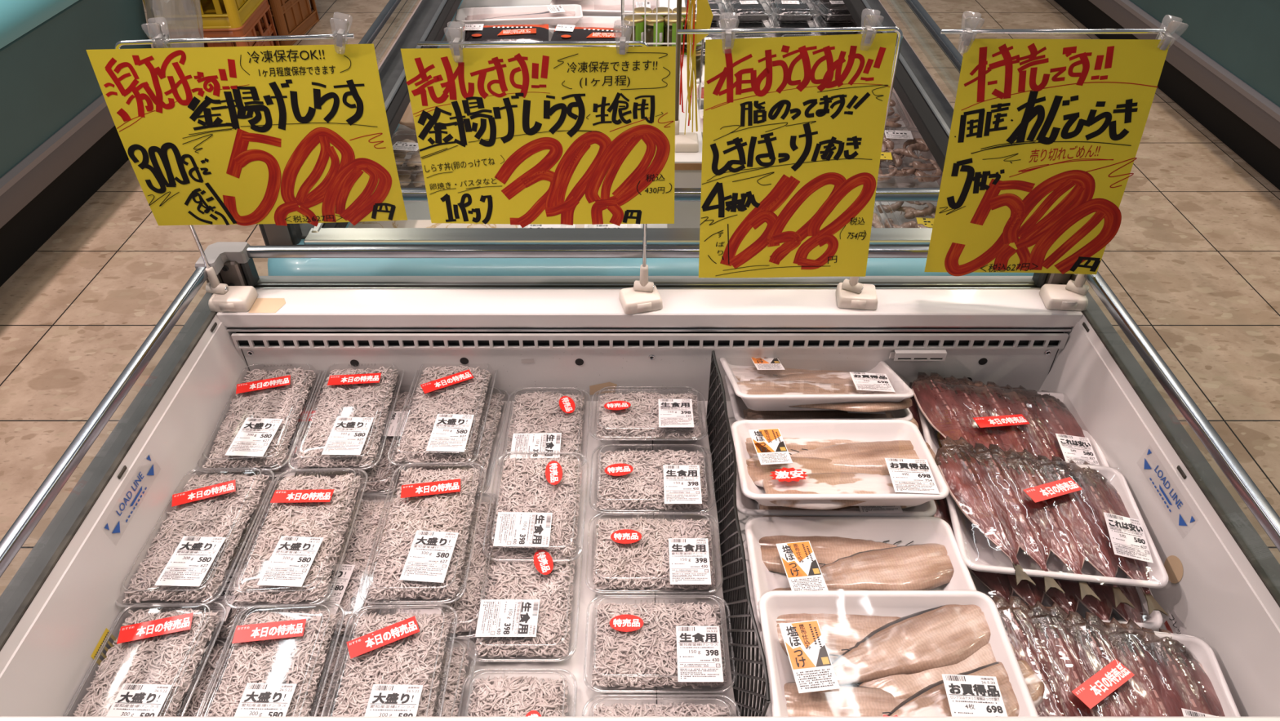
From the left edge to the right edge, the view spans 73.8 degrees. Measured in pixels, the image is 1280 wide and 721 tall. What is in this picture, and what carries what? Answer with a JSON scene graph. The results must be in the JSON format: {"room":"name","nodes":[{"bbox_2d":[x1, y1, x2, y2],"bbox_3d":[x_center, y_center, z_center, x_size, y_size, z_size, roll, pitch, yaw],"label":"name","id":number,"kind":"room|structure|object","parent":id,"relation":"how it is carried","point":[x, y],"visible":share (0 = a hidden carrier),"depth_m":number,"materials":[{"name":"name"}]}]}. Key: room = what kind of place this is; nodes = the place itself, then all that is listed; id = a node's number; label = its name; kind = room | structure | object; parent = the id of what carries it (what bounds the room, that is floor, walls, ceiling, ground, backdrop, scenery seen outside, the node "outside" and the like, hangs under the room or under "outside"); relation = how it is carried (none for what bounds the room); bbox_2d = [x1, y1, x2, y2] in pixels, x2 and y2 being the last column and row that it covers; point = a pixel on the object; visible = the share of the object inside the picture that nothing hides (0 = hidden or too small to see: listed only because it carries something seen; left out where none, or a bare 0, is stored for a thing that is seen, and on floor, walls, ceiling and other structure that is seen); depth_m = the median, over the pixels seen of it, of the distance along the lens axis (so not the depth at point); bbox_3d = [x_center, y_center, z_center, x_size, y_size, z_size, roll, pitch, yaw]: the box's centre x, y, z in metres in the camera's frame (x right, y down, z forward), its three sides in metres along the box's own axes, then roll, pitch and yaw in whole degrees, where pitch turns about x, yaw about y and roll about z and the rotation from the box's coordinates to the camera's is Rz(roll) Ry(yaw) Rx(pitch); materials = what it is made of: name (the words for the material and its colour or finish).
{"room":"food shop","nodes":[
{"label":"food shop","id":0,"kind":"room"},
{"bbox_2d":[0,0,1279,595],"bbox_3d":[0.000,-1.076,3.656,9.000,0.001,9.000,0,40,0],"label":"floor","id":1,"kind":"structure","parent":0,"point":[1193,258],"depth_m":2.64,"materials":[{"name":"tile"}]},
{"bbox_2d":[0,0,151,286],"bbox_3d":[-2.355,-0.011,1.785,1.040,0.750,3.960,0,40,0],"label":"refrigerated showcase","id":2,"kind":"object","parent":1,"relation":"on","point":[60,142],"visible":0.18,"depth_m":2.77,"materials":[{"name":"black"}]},
{"bbox_2d":[151,0,279,48],"bbox_3d":[-1.865,-1.402,3.814,0.368,0.300,0.448,-3,40,-3],"label":"crate","id":3,"kind":"object","parent":1,"relation":"on","point":[254,23],"visible":0.23,"depth_m":3.63,"materials":[{"name":"plastic"}]},
{"bbox_2d":[142,0,263,30],"bbox_3d":[-1.865,-1.634,3.622,0.368,0.300,0.448,-3,40,-3],"label":"crate","id":4,"kind":"object","parent":3,"relation":"on","point":[171,15],"visible":0.93,"depth_m":3.53,"materials":[{"name":"plastic"}]},
{"bbox_2d":[235,0,319,46],"bbox_3d":[-1.900,-1.805,4.298,0.368,0.300,0.448,3,40,3],"label":"crate","id":5,"kind":"object","parent":1,"relation":"on","point":[290,17],"visible":0.41,"depth_m":4.27,"materials":[{"name":"orange plastic"}]},
{"bbox_2d":[0,241,1279,720],"bbox_3d":[0.011,0.575,0.993,1.274,0.860,1.294,0,40,0],"label":"display case","id":6,"kind":"object","parent":1,"relation":"on","point":[57,611],"visible":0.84,"depth_m":1.14,"materials":[{"name":"white metal"}]},
{"bbox_2d":[175,638,234,715],"bbox_3d":[-0.498,0.380,0.874,0.119,0.036,0.213,0,40,0],"label":"pack","id":7,"kind":"object","parent":6,"relation":"on","point":[193,705],"visible":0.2,"depth_m":0.91},
{"bbox_2d":[62,600,225,715],"bbox_3d":[-0.513,0.339,0.869,0.119,0.036,0.213,0,40,0],"label":"pack","id":8,"kind":"object","parent":7,"relation":"on","point":[155,657],"visible":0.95,"depth_m":0.89,"materials":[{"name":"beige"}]},
{"bbox_2d":[155,500,271,645],"bbox_3d":[-0.500,0.251,1.030,0.120,0.036,0.213,-1,40,-1],"label":"pack","id":9,"kind":"object","parent":6,"relation":"on","point":[230,614],"visible":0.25,"depth_m":0.98,"materials":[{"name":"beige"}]},
{"bbox_2d":[119,466,273,607],"bbox_3d":[-0.524,0.207,1.018,0.119,0.043,0.213,-1,40,-1],"label":"pack","id":10,"kind":"object","parent":9,"relation":"on","point":[189,558],"visible":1,"depth_m":1.00,"materials":[{"name":"beige food"}]},
{"bbox_2d":[115,33,354,311],"bbox_3d":[-0.472,-0.223,1.087,0.281,0.367,0.048,0,40,0],"label":"sign stand","id":11,"kind":"object","parent":6,"relation":"on","point":[224,298],"visible":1,"depth_m":1.17,"materials":[{"name":"beige plastic"}]},
{"bbox_2d":[142,19,169,48],"bbox_3d":[-0.555,-0.371,0.986,0.021,0.044,0.023,-2,40,-2],"label":"clip","id":12,"kind":"object","parent":11,"relation":"attached to","point":[162,36],"visible":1,"depth_m":0.98,"materials":[{"name":"plastic"}]},
{"bbox_2d":[204,266,219,288],"bbox_3d":[-0.592,-0.116,1.181,0.013,0.031,0.013,0,40,0],"label":"socket","id":13,"kind":"object","parent":11,"relation":"attached to","point":[214,282],"depth_m":1.18,"materials":[{"name":"beige plastic"}]},
{"bbox_2d":[85,44,407,226],"bbox_3d":[-0.474,-0.270,1.059,0.328,0.238,0.008,-2,40,-2],"label":"price sign","id":14,"kind":"object","parent":11,"relation":"attached to","point":[277,135],"visible":1,"depth_m":1.05,"materials":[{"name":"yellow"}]},
{"bbox_2d":[329,13,352,51],"bbox_3d":[-0.343,-0.376,0.985,0.025,0.045,0.023,-2,40,-2],"label":"clip","id":15,"kind":"object","parent":11,"relation":"attached to","point":[340,40],"visible":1,"depth_m":0.98,"materials":[{"name":"plastic"}]},
{"bbox_2d":[223,386,324,493],"bbox_3d":[-0.496,0.112,1.197,0.127,0.036,0.213,0,40,0],"label":"pack","id":16,"kind":"object","parent":6,"relation":"on","point":[287,465],"visible":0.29,"depth_m":1.15,"materials":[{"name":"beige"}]},
{"bbox_2d":[197,363,319,474],"bbox_3d":[-0.521,0.077,1.179,0.120,0.036,0.213,-2,40,-2],"label":"pack","id":17,"kind":"object","parent":16,"relation":"on","point":[258,429],"visible":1,"depth_m":1.16,"materials":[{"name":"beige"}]},
{"bbox_2d":[308,637,351,715],"bbox_3d":[-0.375,0.380,0.874,0.126,0.036,0.213,-1,40,-1],"label":"pack","id":18,"kind":"object","parent":6,"relation":"on","point":[332,660],"visible":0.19,"depth_m":0.91,"materials":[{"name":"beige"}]},
{"bbox_2d":[199,601,345,715],"bbox_3d":[-0.381,0.339,0.867,0.120,0.036,0.213,-1,40,-1],"label":"pack","id":19,"kind":"object","parent":18,"relation":"on","point":[275,664],"visible":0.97,"depth_m":0.88,"materials":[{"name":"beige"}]},
{"bbox_2d":[278,493,397,640],"bbox_3d":[-0.352,0.246,1.036,0.119,0.036,0.213,3,40,3],"label":"pack","id":20,"kind":"object","parent":6,"relation":"on","point":[346,593],"visible":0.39,"depth_m":1.01,"materials":[{"name":"beige food"}]},
{"bbox_2d":[223,467,367,608],"bbox_3d":[-0.403,0.208,1.017,0.119,0.043,0.213,-1,40,-2],"label":"pack","id":21,"kind":"object","parent":20,"relation":"on","point":[296,548],"visible":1,"depth_m":0.99,"materials":[{"name":"beige food"}]},
{"bbox_2d":[315,384,417,495],"bbox_3d":[-0.385,0.110,1.199,0.150,0.036,0.221,-1,40,-2],"label":"pack","id":22,"kind":"object","parent":6,"relation":"on","point":[378,477],"visible":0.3,"depth_m":1.16,"materials":[{"name":"beige food"}]},
{"bbox_2d":[289,363,404,472],"bbox_3d":[-0.401,0.076,1.181,0.119,0.036,0.213,-1,40,-2],"label":"pack","id":23,"kind":"object","parent":22,"relation":"on","point":[345,429],"visible":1,"depth_m":1.16,"materials":[{"name":"beige food"}]},
{"bbox_2d":[387,493,497,639],"bbox_3d":[-0.232,0.246,1.036,0.119,0.036,0.213,-1,40,-2],"label":"pack","id":24,"kind":"object","parent":6,"relation":"on","point":[465,603],"visible":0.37,"depth_m":1.00,"materials":[{"name":"beige food"}]},
{"bbox_2d":[359,462,485,604],"bbox_3d":[-0.256,0.203,1.027,0.120,0.036,0.213,0,40,0],"label":"pack","id":25,"kind":"object","parent":24,"relation":"on","point":[422,551],"visible":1,"depth_m":1.01,"materials":[{"name":"beige food"}]},
{"bbox_2d":[367,463,456,604],"bbox_3d":[-0.256,0.209,1.032,0.118,0.021,0.212,0,40,0],"label":"tray","id":26,"kind":"object","parent":25,"relation":"on","point":[436,512],"depth_m":1.01,"materials":[{"name":"clear plastic"}]},
{"bbox_2d":[431,636,475,715],"bbox_3d":[-0.240,0.380,0.874,0.120,0.036,0.213,1,40,1],"label":"pack","id":27,"kind":"object","parent":6,"relation":"on","point":[453,694],"visible":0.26,"depth_m":0.91},
{"bbox_2d":[321,604,456,715],"bbox_3d":[-0.256,0.340,0.861,0.120,0.036,0.213,-1,40,-1],"label":"pack","id":28,"kind":"object","parent":27,"relation":"on","point":[393,664],"visible":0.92,"depth_m":0.88,"materials":[{"name":"beige food"}]},
{"bbox_2d":[404,386,510,497],"bbox_3d":[-0.255,0.112,1.197,0.119,0.036,0.213,1,40,2],"label":"pack","id":29,"kind":"object","parent":6,"relation":"on","point":[493,411],"visible":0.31,"depth_m":1.18,"materials":[{"name":"beige food"}]},
{"bbox_2d":[387,364,497,468],"bbox_3d":[-0.270,0.071,1.187,0.120,0.036,0.213,1,40,1],"label":"pack","id":30,"kind":"object","parent":29,"relation":"on","point":[442,423],"visible":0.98,"depth_m":1.16,"materials":[{"name":"beige food"}]},
{"bbox_2d":[457,667,576,715],"bbox_3d":[-0.128,0.389,0.864,0.122,0.036,0.164,0,40,0],"label":"pack","id":31,"kind":"object","parent":6,"relation":"on","point":[520,695],"visible":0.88,"depth_m":0.90,"materials":[{"name":"beige food"}]},
{"bbox_2d":[466,543,582,662],"bbox_3d":[-0.131,0.279,0.996,0.122,0.036,0.164,0,40,0],"label":"pack","id":32,"kind":"object","parent":6,"relation":"on","point":[526,611],"visible":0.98,"depth_m":0.97,"materials":[{"name":"beige food"}]},
{"bbox_2d":[482,451,588,562],"bbox_3d":[-0.129,0.184,1.080,0.122,0.051,0.163,1,40,1],"label":"pack","id":33,"kind":"object","parent":32,"relation":"on","point":[538,501],"visible":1,"depth_m":1.07,"materials":[{"name":"beige food"}]},
{"bbox_2d":[417,40,662,314],"bbox_3d":[-0.113,-0.219,1.087,0.289,0.362,0.053,0,40,0],"label":"sign stand","id":34,"kind":"object","parent":6,"relation":"on","point":[644,296],"visible":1,"depth_m":1.17,"materials":[{"name":"beige plastic"}]},
{"bbox_2d":[400,46,675,227],"bbox_3d":[-0.117,-0.268,1.048,0.323,0.234,0.016,1,40,2],"label":"price sign","id":35,"kind":"object","parent":34,"relation":"attached to","point":[522,136],"visible":1,"depth_m":1.04,"materials":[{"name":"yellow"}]},
{"bbox_2d":[640,264,648,286],"bbox_3d":[0.005,-0.118,1.185,0.012,0.030,0.012,0,40,0],"label":"socket","id":36,"kind":"object","parent":34,"relation":"attached to","point":[644,268],"depth_m":1.18,"materials":[{"name":"beige plastic"}]},
{"bbox_2d":[497,387,591,465],"bbox_3d":[-0.134,0.098,1.214,0.122,0.036,0.164,0,40,0],"label":"pack","id":37,"kind":"object","parent":6,"relation":"on","point":[547,422],"visible":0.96,"depth_m":1.21,"materials":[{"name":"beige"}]},
{"bbox_2d":[589,386,707,440],"bbox_3d":[0.012,0.078,1.217,0.164,0.047,0.122,0,40,0],"label":"pack","id":38,"kind":"object","parent":6,"relation":"on","point":[630,415],"visible":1,"depth_m":1.19,"materials":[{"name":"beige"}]},
{"bbox_2d":[231,332,1068,348],"bbox_3d":[0.014,-0.030,1.216,1.182,0.024,0.014,0,40,0],"label":"grille","id":39,"kind":"object","parent":6,"relation":"attached to","point":[238,340],"depth_m":1.21,"materials":[{"name":"grey paint"}]},
{"bbox_2d":[589,444,715,513],"bbox_3d":[0.016,0.159,1.140,0.164,0.036,0.122,0,40,0],"label":"pack","id":40,"kind":"object","parent":6,"relation":"on","point":[671,480],"visible":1,"depth_m":1.12,"materials":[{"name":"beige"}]},
{"bbox_2d":[585,511,723,593],"bbox_3d":[0.017,0.236,1.047,0.164,0.036,0.122,0,40,0],"label":"pack","id":41,"kind":"object","parent":6,"relation":"on","point":[640,553],"visible":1,"depth_m":1.03,"materials":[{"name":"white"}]},
{"bbox_2d":[583,594,735,691],"bbox_3d":[0.021,0.315,0.952,0.164,0.036,0.122,0,40,0],"label":"pack","id":42,"kind":"object","parent":6,"relation":"on","point":[649,646],"visible":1,"depth_m":0.94,"materials":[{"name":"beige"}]},
{"bbox_2d":[582,695,740,715],"bbox_3d":[0.022,0.395,0.857,0.164,0.036,0.122,0,40,0],"label":"pack","id":43,"kind":"object","parent":6,"relation":"on","point":[629,709],"visible":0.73,"depth_m":0.89,"materials":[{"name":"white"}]},
{"bbox_2d":[706,350,770,715],"bbox_3d":[0.108,0.200,1.014,0.018,0.136,0.509,0,40,-1],"label":"divider","id":44,"kind":"object","parent":6,"relation":"on","point":[735,588],"visible":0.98,"depth_m":0.97,"materials":[{"name":"black"}]},
{"bbox_2d":[743,540,761,640],"bbox_3d":[0.247,0.270,0.967,0.251,0.039,0.169,-1,40,-1],"label":"tray","id":45,"kind":"object","parent":6,"relation":"on","point":[749,578],"visible":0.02,"depth_m":0.96,"materials":[{"name":"white plastic"}]},
{"bbox_2d":[759,631,772,715],"bbox_3d":[0.247,0.338,0.838,0.252,0.037,0.164,1,39,1],"label":"tray","id":46,"kind":"object","parent":45,"relation":"on","point":[769,713],"visible":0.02,"depth_m":0.82,"materials":[{"name":"white plastic"}]},
{"bbox_2d":[758,590,1044,715],"bbox_3d":[0.251,0.297,0.820,0.263,0.035,0.165,0,40,0],"label":"tray","id":47,"kind":"object","parent":46,"relation":"on","point":[827,652],"visible":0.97,"depth_m":0.83,"materials":[{"name":"white plastic"}]},
{"bbox_2d":[744,516,977,623],"bbox_3d":[0.247,0.242,0.945,0.251,0.044,0.169,0,40,0],"label":"tray","id":48,"kind":"object","parent":45,"relation":"on","point":[784,553],"visible":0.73,"depth_m":0.97,"materials":[{"name":"white plastic"}]},
{"bbox_2d":[677,26,902,310],"bbox_3d":[0.189,-0.238,1.097,0.290,0.378,0.044,4,40,5],"label":"sign stand","id":49,"kind":"object","parent":6,"relation":"on","point":[850,294],"visible":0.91,"depth_m":1.01,"materials":[{"name":"beige plastic"}]},
{"bbox_2d":[698,32,897,277],"bbox_3d":[0.189,-0.242,1.059,0.228,0.316,0.033,1,40,1],"label":"price sign","id":50,"kind":"object","parent":49,"relation":"attached to","point":[793,126],"visible":1,"depth_m":1.05,"materials":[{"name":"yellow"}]},
{"bbox_2d":[860,9,884,44],"bbox_3d":[0.262,-0.375,0.972,0.021,0.045,0.023,1,40,1],"label":"clip","id":51,"kind":"object","parent":49,"relation":"attached to","point":[868,33],"visible":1,"depth_m":0.97,"materials":[{"name":"plastic"}]},
{"bbox_2d":[724,374,918,427],"bbox_3d":[0.251,0.058,1.205,0.251,0.064,0.169,-1,40,-1],"label":"tray","id":52,"kind":"object","parent":6,"relation":"on","point":[740,411],"visible":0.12,"depth_m":1.17,"materials":[{"name":"white plastic"}]},
{"bbox_2d":[720,357,913,412],"bbox_3d":[0.240,0.027,1.189,0.246,0.084,0.166,-1,40,-1],"label":"tray","id":53,"kind":"object","parent":52,"relation":"on","point":[767,385],"visible":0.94,"depth_m":1.16,"materials":[{"name":"white plastic"}]},
{"bbox_2d":[728,438,936,517],"bbox_3d":[0.241,0.149,1.081,0.252,0.049,0.164,1,40,1],"label":"tray","id":54,"kind":"object","parent":6,"relation":"on","point":[746,505],"visible":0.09,"depth_m":1.01,"materials":[{"name":"white plastic"}]},
{"bbox_2d":[730,419,948,509],"bbox_3d":[0.242,0.127,1.046,0.252,0.055,0.164,0,40,0],"label":"tray","id":55,"kind":"object","parent":54,"relation":"on","point":[803,464],"visible":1,"depth_m":1.04,"materials":[{"name":"white plastic"}]},
{"bbox_2d":[908,382,945,448],"bbox_3d":[0.490,0.122,1.174,0.240,0.046,0.227,4,40,5],"label":"tray","id":56,"kind":"object","parent":6,"relation":"on","point":[913,409],"visible":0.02,"depth_m":1.20,"materials":[{"name":"white plastic"}]},
{"bbox_2d":[911,372,1109,466],"bbox_3d":[0.493,0.102,1.156,0.246,0.054,0.219,8,40,9],"label":"tray","id":57,"kind":"object","parent":56,"relation":"on","point":[1019,419],"visible":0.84,"depth_m":1.16,"materials":[{"name":"brown food"}]},
{"bbox_2d":[933,497,1162,630],"bbox_3d":[0.469,0.237,1.002,0.240,0.046,0.229,3,40,4],"label":"tray","id":58,"kind":"object","parent":6,"relation":"on","point":[1004,585],"visible":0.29,"depth_m":0.96,"materials":[{"name":"brown food"}]},
{"bbox_2d":[934,435,1168,615],"bbox_3d":[0.474,0.187,1.002,0.245,0.051,0.219,6,40,8],"label":"tray","id":59,"kind":"object","parent":58,"relation":"on","point":[1023,515],"visible":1,"depth_m":0.99,"materials":[{"name":"white plastic"}]},
{"bbox_2d":[940,29,1170,311],"bbox_3d":[0.488,-0.228,1.087,0.278,0.375,0.048,0,40,0],"label":"sign stand","id":60,"kind":"object","parent":6,"relation":"on","point":[1071,296],"visible":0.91,"depth_m":1.18,"materials":[{"name":"beige plastic"}]},
{"bbox_2d":[958,12,984,53],"bbox_3d":[0.381,-0.377,0.985,0.021,0.045,0.023,4,40,5],"label":"clip","id":61,"kind":"object","parent":60,"relation":"attached to","point":[966,38],"visible":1,"depth_m":0.98,"materials":[{"name":"plastic"}]},
{"bbox_2d":[924,39,1170,275],"bbox_3d":[0.501,-0.241,1.076,0.245,0.330,0.011,5,40,6],"label":"price sign","id":62,"kind":"object","parent":60,"relation":"attached to","point":[1046,135],"visible":1,"depth_m":1.06,"materials":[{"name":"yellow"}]},
{"bbox_2d":[1155,17,1188,50],"bbox_3d":[0.600,-0.366,0.968,0.024,0.045,0.023,5,40,6],"label":"clip","id":63,"kind":"object","parent":62,"relation":"attached to","point":[1172,24],"visible":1,"depth_m":0.96,"materials":[{"name":"plastic"}]},
{"bbox_3d":[0.467,0.369,0.870,0.241,0.047,0.229,3,40,4],"label":"tray","id":64,"kind":"object","parent":6,"relation":"on","visible":0},
{"bbox_2d":[992,594,1239,715],"bbox_3d":[0.468,0.344,0.833,0.240,0.047,0.227,5,40,6],"label":"tray","id":65,"kind":"object","parent":64,"relation":"on","point":[1090,665],"visible":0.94,"depth_m":0.86,"materials":[{"name":"brown food"}]},
{"bbox_2d":[258,0,1034,275],"bbox_3d":[0.033,-0.661,2.483,1.283,0.858,2.500,0,40,0],"label":"display case","id":66,"kind":"object","parent":1,"relation":"on","point":[925,106],"visible":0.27,"depth_m":1.36,"materials":[{"name":"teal metal"}]},
{"bbox_2d":[399,101,415,129],"bbox_3d":[-0.470,-0.561,1.958,0.150,0.027,0.130,-2,40,-2],"label":"tray","id":67,"kind":"object","parent":66,"relation":"on","point":[407,120],"visible":0.09,"depth_m":1.94,"materials":[{"name":"beige plastic"}]},
{"bbox_2d":[396,151,425,186],"bbox_3d":[-0.474,-0.403,1.799,0.119,0.043,0.151,-1,40,-2],"label":"pack","id":68,"kind":"object","parent":66,"relation":"on","point":[404,173],"visible":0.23,"depth_m":1.76,"materials":[{"name":"clear plastic"}]},
{"bbox_2d":[391,129,422,168],"bbox_3d":[-0.478,-0.442,1.786,0.119,0.043,0.151,3,40,3],"label":"pack","id":69,"kind":"object","parent":68,"relation":"on","point":[401,148],"visible":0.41,"depth_m":1.75,"materials":[{"name":"clear plastic"}]},
{"bbox_2d":[461,24,548,40],"bbox_3d":[-0.368,-0.892,2.330,0.235,0.033,0.104,-3,40,-3],"label":"pouch","id":70,"kind":"object","parent":66,"relation":"on","point":[472,32],"visible":0.87,"depth_m":2.32,"materials":[{"name":"black"}]},
{"bbox_2d":[471,26,536,36],"bbox_3d":[-0.369,-0.895,2.317,0.174,0.001,0.054,-3,48,-3],"label":"print","id":71,"kind":"object","parent":70,"relation":"on","point":[508,32],"depth_m":2.32},
{"bbox_2d":[517,224,576,227],"bbox_3d":[-0.168,-0.211,1.515,0.105,0.026,0.115,1,40,1],"label":"tray","id":72,"kind":"object","parent":66,"relation":"on","point":[528,225],"visible":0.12,"depth_m":1.53,"materials":[{"name":"white plastic"}]},
{"bbox_2d":[551,24,621,47],"bbox_3d":[-0.122,-0.881,2.320,0.235,0.033,0.104,4,40,5],"label":"pouch","id":73,"kind":"object","parent":66,"relation":"on","point":[562,32],"visible":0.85,"depth_m":2.31,"materials":[{"name":"black"}]},
{"bbox_2d":[560,28,621,37],"bbox_3d":[-0.125,-0.884,2.307,0.174,0.002,0.054,3,48,5],"label":"print","id":74,"kind":"object","parent":73,"relation":"on","point":[593,34],"depth_m":2.30},
{"bbox_2d":[548,16,626,34],"bbox_3d":[-0.085,-0.957,2.455,0.361,0.030,0.120,2,40,2],"label":"tray","id":75,"kind":"object","parent":66,"relation":"on","point":[585,21],"visible":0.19,"depth_m":2.49,"materials":[{"name":"white plastic"}]},
{"bbox_2d":[455,4,582,26],"bbox_3d":[-0.345,-0.986,2.451,0.361,0.030,0.120,-4,40,-5],"label":"tray","id":76,"kind":"object","parent":75,"relation":"on","point":[550,15],"visible":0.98,"depth_m":2.45,"materials":[{"name":"white plastic"}]},
{"bbox_2d":[550,0,656,17],"bbox_3d":[-0.090,-1.053,2.558,0.361,0.030,0.120,3,40,3],"label":"tray","id":77,"kind":"object","parent":66,"relation":"on","point":[589,7],"visible":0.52,"depth_m":2.57,"materials":[{"name":"white plastic"}]},
{"bbox_2d":[583,223,642,227],"bbox_3d":[-0.048,-0.211,1.515,0.105,0.026,0.115,-1,40,-1],"label":"tray","id":78,"kind":"object","parent":66,"relation":"on","point":[604,225],"visible":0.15,"depth_m":1.53,"materials":[{"name":"white plastic"}]},
{"bbox_2d":[621,0,702,109],"bbox_3d":[0.050,-0.808,2.000,0.186,0.422,0.255,0,40,0],"label":"wire basket","id":79,"kind":"object","parent":66,"relation":"on","point":[623,13],"visible":0.23,"depth_m":1.90,"materials":[{"name":"white metal"}]},
{"bbox_2d":[684,47,703,79],"bbox_3d":[0.122,-0.690,1.976,0.049,0.066,0.050,13,41,15],"label":"jar","id":80,"kind":"object","parent":79,"relation":"in","point":[698,53],"visible":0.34,"depth_m":1.96,"materials":[{"name":"clear glass"}]},
{"label":"jar","id":81,"kind":"object","parent":79,"relation":"in","visible":0},
{"bbox_2d":[663,14,684,48],"bbox_3d":[0.077,-0.742,1.933,0.049,0.066,0.050,-19,43,-21],"label":"jar","id":82,"kind":"object","parent":81,"relation":"on","point":[673,19],"visible":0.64,"depth_m":1.92,"materials":[{"name":"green glass"}]},
{"bbox_3d":[0.032,-0.690,1.976,0.049,0.066,0.050,-23,45,-25],"label":"jar","id":83,"kind":"object","parent":79,"relation":"in","visible":0},
{"bbox_2d":[645,14,663,46],"bbox_3d":[0.032,-0.742,1.933,0.049,0.066,0.050,-26,46,-27],"label":"jar","id":84,"kind":"object","parent":83,"relation":"on","point":[651,20],"visible":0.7,"depth_m":1.91,"materials":[{"name":"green glass"}]},
{"bbox_3d":[-0.014,-0.690,1.976,0.049,0.066,0.050,-9,41,-11],"label":"jar","id":85,"kind":"object","parent":79,"relation":"in","visible":0},
{"bbox_2d":[622,14,644,46],"bbox_3d":[-0.013,-0.742,1.933,0.050,0.066,0.049,29,48,30],"label":"jar","id":86,"kind":"object","parent":85,"relation":"on","point":[638,20],"visible":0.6,"depth_m":1.91,"materials":[{"name":"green glass"}]},
{"bbox_2d":[657,0,702,227],"bbox_3d":[0.084,-0.931,2.354,0.070,0.160,1.988,0,40,0],"label":"shelf","id":87,"kind":"object","parent":66,"relation":"attached to","point":[688,166],"depth_m":1.61,"materials":[{"name":"white metal"}]},
{"bbox_2d":[675,0,698,152],"bbox_3d":[0.085,-0.630,1.396,0.048,0.600,0.055,0,40,0],"label":"sign stand","id":88,"kind":"object","parent":66,"relation":"on","point":[688,142],"visible":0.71,"depth_m":1.56,"materials":[{"name":"beige plastic"}]},
{"bbox_2d":[679,0,713,134],"bbox_3d":[0.096,-0.638,1.427,0.058,0.548,0.041,0,40,0],"label":"streamer","id":89,"kind":"object","parent":88,"relation":"hanging from","point":[704,15],"visible":0.95,"depth_m":1.49,"materials":[{"name":"yellow"}]},
{"bbox_2d":[710,11,725,34],"bbox_3d":[0.185,-0.994,2.502,0.126,0.036,0.136,0,40,0],"label":"pack","id":90,"kind":"object","parent":66,"relation":"on","point":[715,24],"visible":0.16,"depth_m":2.46,"materials":[{"name":"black plastic"}]},
{"bbox_2d":[684,0,727,20],"bbox_3d":[0.185,-1.015,2.471,0.126,0.040,0.136,0,40,0],"label":"pack","id":91,"kind":"object","parent":90,"relation":"on","point":[714,7],"visible":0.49,"depth_m":2.44,"materials":[{"name":"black plastic"}]},
{"bbox_2d":[724,12,772,34],"bbox_3d":[0.316,-0.994,2.502,0.126,0.036,0.136,-2,40,-2],"label":"pack","id":92,"kind":"object","parent":66,"relation":"on","point":[740,24],"visible":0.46,"depth_m":2.47,"materials":[{"name":"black plastic"}]},
{"bbox_2d":[724,0,773,20],"bbox_3d":[0.316,-1.015,2.471,0.126,0.040,0.136,-2,40,-2],"label":"pack","id":93,"kind":"object","parent":92,"relation":"on","point":[753,10],"visible":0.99,"depth_m":2.44,"materials":[{"name":"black plastic"}]},
{"bbox_2d":[769,10,816,33],"bbox_3d":[0.447,-0.994,2.502,0.126,0.036,0.136,1,40,2],"label":"pack","id":94,"kind":"object","parent":66,"relation":"on","point":[778,24],"visible":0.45,"depth_m":2.47,"materials":[{"name":"black plastic"}]},
{"bbox_2d":[771,0,818,20],"bbox_3d":[0.447,-1.015,2.471,0.126,0.040,0.136,1,40,2],"label":"pack","id":95,"kind":"object","parent":94,"relation":"on","point":[793,10],"visible":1,"depth_m":2.44,"materials":[{"name":"black plastic"}]},
{"bbox_2d":[812,10,857,34],"bbox_3d":[0.578,-0.994,2.502,0.126,0.036,0.136,-3,40,-4],"label":"pack","id":96,"kind":"object","parent":66,"relation":"on","point":[820,20],"visible":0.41,"depth_m":2.47,"materials":[{"name":"black plastic"}]},
{"bbox_2d":[813,0,853,22],"bbox_3d":[0.578,-1.015,2.471,0.126,0.040,0.136,-3,40,-4],"label":"pack","id":97,"kind":"object","parent":96,"relation":"on","point":[836,10],"visible":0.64,"depth_m":2.44,"materials":[{"name":"black plastic"}]},
{"bbox_2d":[884,91,909,134],"bbox_3d":[0.520,-0.590,2.009,0.191,0.038,0.222,1,40,2],"label":"pack","id":98,"kind":"object","parent":66,"relation":"on","point":[891,122],"visible":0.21,"depth_m":1.95,"materials":[{"name":"brown food"}]},
{"bbox_2d":[875,186,936,227],"bbox_3d":[0.564,-0.268,1.629,0.194,0.042,0.216,-1,40,-2],"label":"pack","id":99,"kind":"object","parent":66,"relation":"on","point":[911,213],"visible":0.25,"depth_m":1.64,"materials":[{"name":"brown food"}]},
{"bbox_2d":[877,127,942,182],"bbox_3d":[0.535,-0.438,1.826,0.191,0.042,0.216,-1,40,-1],"label":"pack","id":100,"kind":"object","parent":66,"relation":"on","point":[896,155],"visible":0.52,"depth_m":1.79,"materials":[{"name":"brown food"}]},
{"bbox_2d":[1053,0,1279,190],"bbox_3d":[2.710,-1.173,3.185,1.040,0.750,7.600,0,40,0],"label":"refrigerated showcase","id":101,"kind":"object","parent":1,"relation":"on","point":[1223,69],"visible":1,"depth_m":3.34,"materials":[{"name":"black"}]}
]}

